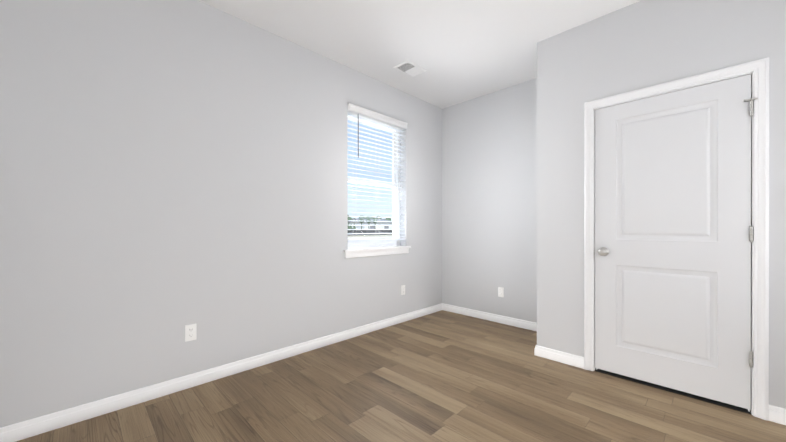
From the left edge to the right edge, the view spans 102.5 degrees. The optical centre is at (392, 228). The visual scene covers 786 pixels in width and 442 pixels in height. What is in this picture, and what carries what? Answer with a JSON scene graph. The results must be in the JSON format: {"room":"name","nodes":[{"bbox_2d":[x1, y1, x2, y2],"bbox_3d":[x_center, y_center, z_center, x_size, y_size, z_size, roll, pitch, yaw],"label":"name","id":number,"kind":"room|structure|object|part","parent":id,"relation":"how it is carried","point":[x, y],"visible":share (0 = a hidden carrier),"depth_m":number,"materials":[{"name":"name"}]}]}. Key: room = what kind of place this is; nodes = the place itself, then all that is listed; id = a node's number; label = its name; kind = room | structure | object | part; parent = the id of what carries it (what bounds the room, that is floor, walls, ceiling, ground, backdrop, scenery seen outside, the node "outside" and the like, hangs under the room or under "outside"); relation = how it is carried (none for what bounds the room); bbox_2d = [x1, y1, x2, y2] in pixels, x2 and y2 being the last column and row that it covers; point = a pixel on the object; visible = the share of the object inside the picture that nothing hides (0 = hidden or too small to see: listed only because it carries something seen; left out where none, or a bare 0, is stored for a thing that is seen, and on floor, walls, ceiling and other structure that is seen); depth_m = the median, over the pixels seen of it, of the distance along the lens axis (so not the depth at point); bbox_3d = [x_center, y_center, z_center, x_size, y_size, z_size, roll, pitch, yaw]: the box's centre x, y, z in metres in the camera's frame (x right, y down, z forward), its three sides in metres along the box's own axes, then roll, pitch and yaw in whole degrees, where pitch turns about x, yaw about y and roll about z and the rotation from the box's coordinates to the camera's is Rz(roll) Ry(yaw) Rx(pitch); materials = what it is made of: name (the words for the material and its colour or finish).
{"room":"empty bedroom","nodes":[
{"label":"empty bedroom","id":0,"kind":"room"},
{"bbox_2d":[0,0,441,427],"bbox_3d":[-0.957,-0.257,2.823,4.800,2.740,0.200,0,0,-45],"label":"wall","id":1,"kind":"structure","parent":0,"point":[170,170],"depth_m":2.15,"materials":[{"name":"grey paint"}]},
{"bbox_2d":[185,324,196,341],"bbox_3d":[-1.420,0.732,2.216,0.070,0.114,0.008,0,0,-45],"label":"electrical outlet","id":2,"kind":"object","parent":1,"relation":"attached to","point":[190,332],"visible":1,"depth_m":2.21,"materials":[{"name":"white plastic"}]},
{"bbox_2d":[0,303,443,441],"bbox_3d":[-0.881,1.068,2.750,4.400,0.090,0.014,0,0,-45],"label":"baseboard","id":3,"kind":"structure","parent":1,"relation":"attached to","point":[15,432],"depth_m":2.14,"materials":[{"name":"white paint"}]},
{"bbox_2d":[344,113,410,257],"bbox_3d":[-0.206,-0.480,3.543,0.975,1.557,0.229,0,0,-45],"label":"window","id":4,"kind":"structure","parent":1,"relation":"in","point":[396,214],"depth_m":3.64,"materials":[{"name":"white plastic"}]},
{"bbox_2d":[348,103,407,241],"bbox_3d":[-0.162,-0.559,3.498,0.865,1.397,0.086,0,0,-45],"label":"window blinds","id":5,"kind":"object","parent":4,"relation":"attached to","point":[359,112],"visible":0.88,"depth_m":3.47,"materials":[{"name":"white paint"}]},
{"bbox_2d":[401,285,404,294],"bbox_3d":[0.121,0.733,3.752,0.070,0.114,0.008,0,0,-45],"label":"electrical outlet","id":6,"kind":"object","parent":1,"relation":"attached to","point":[402,289],"visible":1,"depth_m":3.75,"materials":[{"name":"white plastic"}]},
{"bbox_2d":[16,310,785,441],"bbox_3d":[0.314,1.175,1.551,4.800,0.122,3.800,0,0,-45],"label":"floor","id":7,"kind":"structure","parent":0,"point":[443,376],"depth_m":2.01,"materials":[{"name":"brown wood"}]},
{"bbox_2d":[199,0,640,108],"bbox_3d":[0.314,-1.685,1.546,4.800,0.120,3.800,0,0,-45],"label":"ceiling","id":8,"kind":"structure","parent":0,"point":[460,51],"depth_m":2.62,"materials":[{"name":"white paint"}]},
{"bbox_2d":[394,60,426,76],"bbox_3d":[0.175,-1.623,3.222,0.286,0.010,0.196,0,0,-45],"label":"ceiling vent","id":9,"kind":"object","parent":8,"relation":"in","point":[409,68],"visible":1,"depth_m":3.21,"materials":[{"name":"white metal"}]},
{"bbox_2d":[442,78,536,322],"bbox_3d":[2.014,-0.258,3.101,0.200,2.740,3.600,0,0,-45],"label":"wall","id":10,"kind":"structure","parent":0,"point":[489,194],"depth_m":3.78,"materials":[{"name":"grey paint"}]},
{"bbox_2d":[444,304,536,330],"bbox_3d":[1.209,1.067,3.759,0.014,0.090,1.476,0,0,-45],"label":"baseboard","id":11,"kind":"structure","parent":10,"relation":"attached to","point":[529,325],"depth_m":3.76,"materials":[{"name":"white paint"}]},
{"bbox_2d":[498,287,503,296],"bbox_3d":[1.267,0.749,3.705,0.008,0.114,0.070,0,0,-45],"label":"outlet","id":12,"kind":"object","parent":10,"relation":"attached to","point":[500,291],"visible":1,"depth_m":3.71,"materials":[{"name":"white plastic"}]},
{"bbox_2d":[537,0,785,408],"bbox_3d":[1.970,-0.251,2.136,0.115,2.750,1.894,0,0,-45],"label":"wall","id":13,"kind":"structure","parent":0,"point":[641,44],"depth_m":2.34,"materials":[{"name":"grey paint"}]},
{"bbox_2d":[536,345,583,368],"bbox_3d":[1.395,1.069,2.624,0.014,0.090,0.347,0,0,-45],"label":"baseboard","id":14,"kind":"structure","parent":13,"relation":"attached to","point":[555,355],"depth_m":2.62,"materials":[{"name":"white paint"}]},
{"bbox_2d":[595,74,757,409],"bbox_3d":[1.853,0.082,2.152,0.103,2.009,0.828,0,0,-45],"label":"door","id":15,"kind":"structure","parent":13,"relation":"in","point":[672,241],"depth_m":2.12,"materials":[{"name":"white paint"}]},
{"bbox_3d":[1.590,0.179,2.390,0.068,0.065,0.065,0,0,-45],"label":"knob","id":16,"kind":"part","parent":15,"relation":"part of","materials":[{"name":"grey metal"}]},
{"bbox_3d":[2.137,-0.720,1.888,0.058,0.106,0.056,0,0,-45],"label":"door hinge","id":17,"kind":"part","parent":15,"relation":"part of","materials":[{"name":"silver metal"}]},
{"bbox_3d":[2.146,0.032,1.889,0.045,0.098,0.016,0,0,-45],"label":"door hinge","id":18,"kind":"part","parent":15,"relation":"part of","materials":[{"name":"silver metal"}]},
{"bbox_3d":[2.146,0.779,1.891,0.045,0.098,0.016,0,0,-45],"label":"door hinge","id":19,"kind":"part","parent":15,"relation":"part of","materials":[{"name":"silver metal"}]},
{"bbox_2d":[584,57,768,420],"bbox_3d":[1.888,0.061,2.204,0.138,2.106,0.942,0,0,-45],"label":"door frame","id":20,"kind":"structure","parent":13,"relation":"attached to","point":[759,68],"depth_m":1.87,"materials":[{"name":"white paint"}]},
{"bbox_3d":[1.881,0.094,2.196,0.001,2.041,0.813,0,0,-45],"label":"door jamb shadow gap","id":21,"kind":"part","parent":20,"relation":"part of","materials":[{"name":"white wood"}]},
{"bbox_2d":[769,405,785,424],"bbox_3d":[2.374,1.070,1.642,0.014,0.090,0.542,0,0,-45],"label":"baseboard","id":22,"kind":"structure","parent":13,"relation":"attached to","point":[776,414],"depth_m":1.81,"materials":[{"name":"white paint"}]},
{"label":"outside","id":23,"kind":"structure","parent":0,"visible":0},
{"bbox_2d":[348,235,392,248],"bbox_3d":[-108.311,1.302,178.223,700.000,0.190,399.780,0,0,-45],"label":"ground","id":24,"kind":"structure","parent":23,"point":[357,236],"depth_m":56.87,"materials":[{"name":"beige"}]},
{"bbox_2d":[348,219,376,228],"bbox_3d":[-8.005,-0.492,74.819,14.999,3.750,5.370,0,0,-45],"label":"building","id":25,"kind":"structure","parent":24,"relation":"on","point":[361,221],"depth_m":77.67,"materials":[{"name":"white"}]},
{"bbox_2d":[348,215,390,220],"bbox_3d":[-14.893,-2.117,191.784,75.264,12.666,25.710,0,0,-45],"label":"trees","id":26,"kind":"object","parent":24,"relation":"on","point":[369,217],"depth_m":197.71,"materials":[{"name":"green plant"}]},
{"bbox_2d":[348,218,392,228],"bbox_3d":[-6.559,-0.695,90.288,11.472,4.100,8.800,0,0,-45],"label":"building","id":27,"kind":"structure","parent":24,"relation":"on","point":[356,221],"depth_m":86.92,"materials":[{"name":"white"}]},
{"bbox_2d":[348,230,392,234],"bbox_3d":[-8.078,0.779,63.467,320.060,1.250,0.350,0,0,-45],"label":"fence","id":28,"kind":"object","parent":24,"relation":"on","point":[351,232],"depth_m":66.48,"materials":[{"name":"grey"}]}
]}

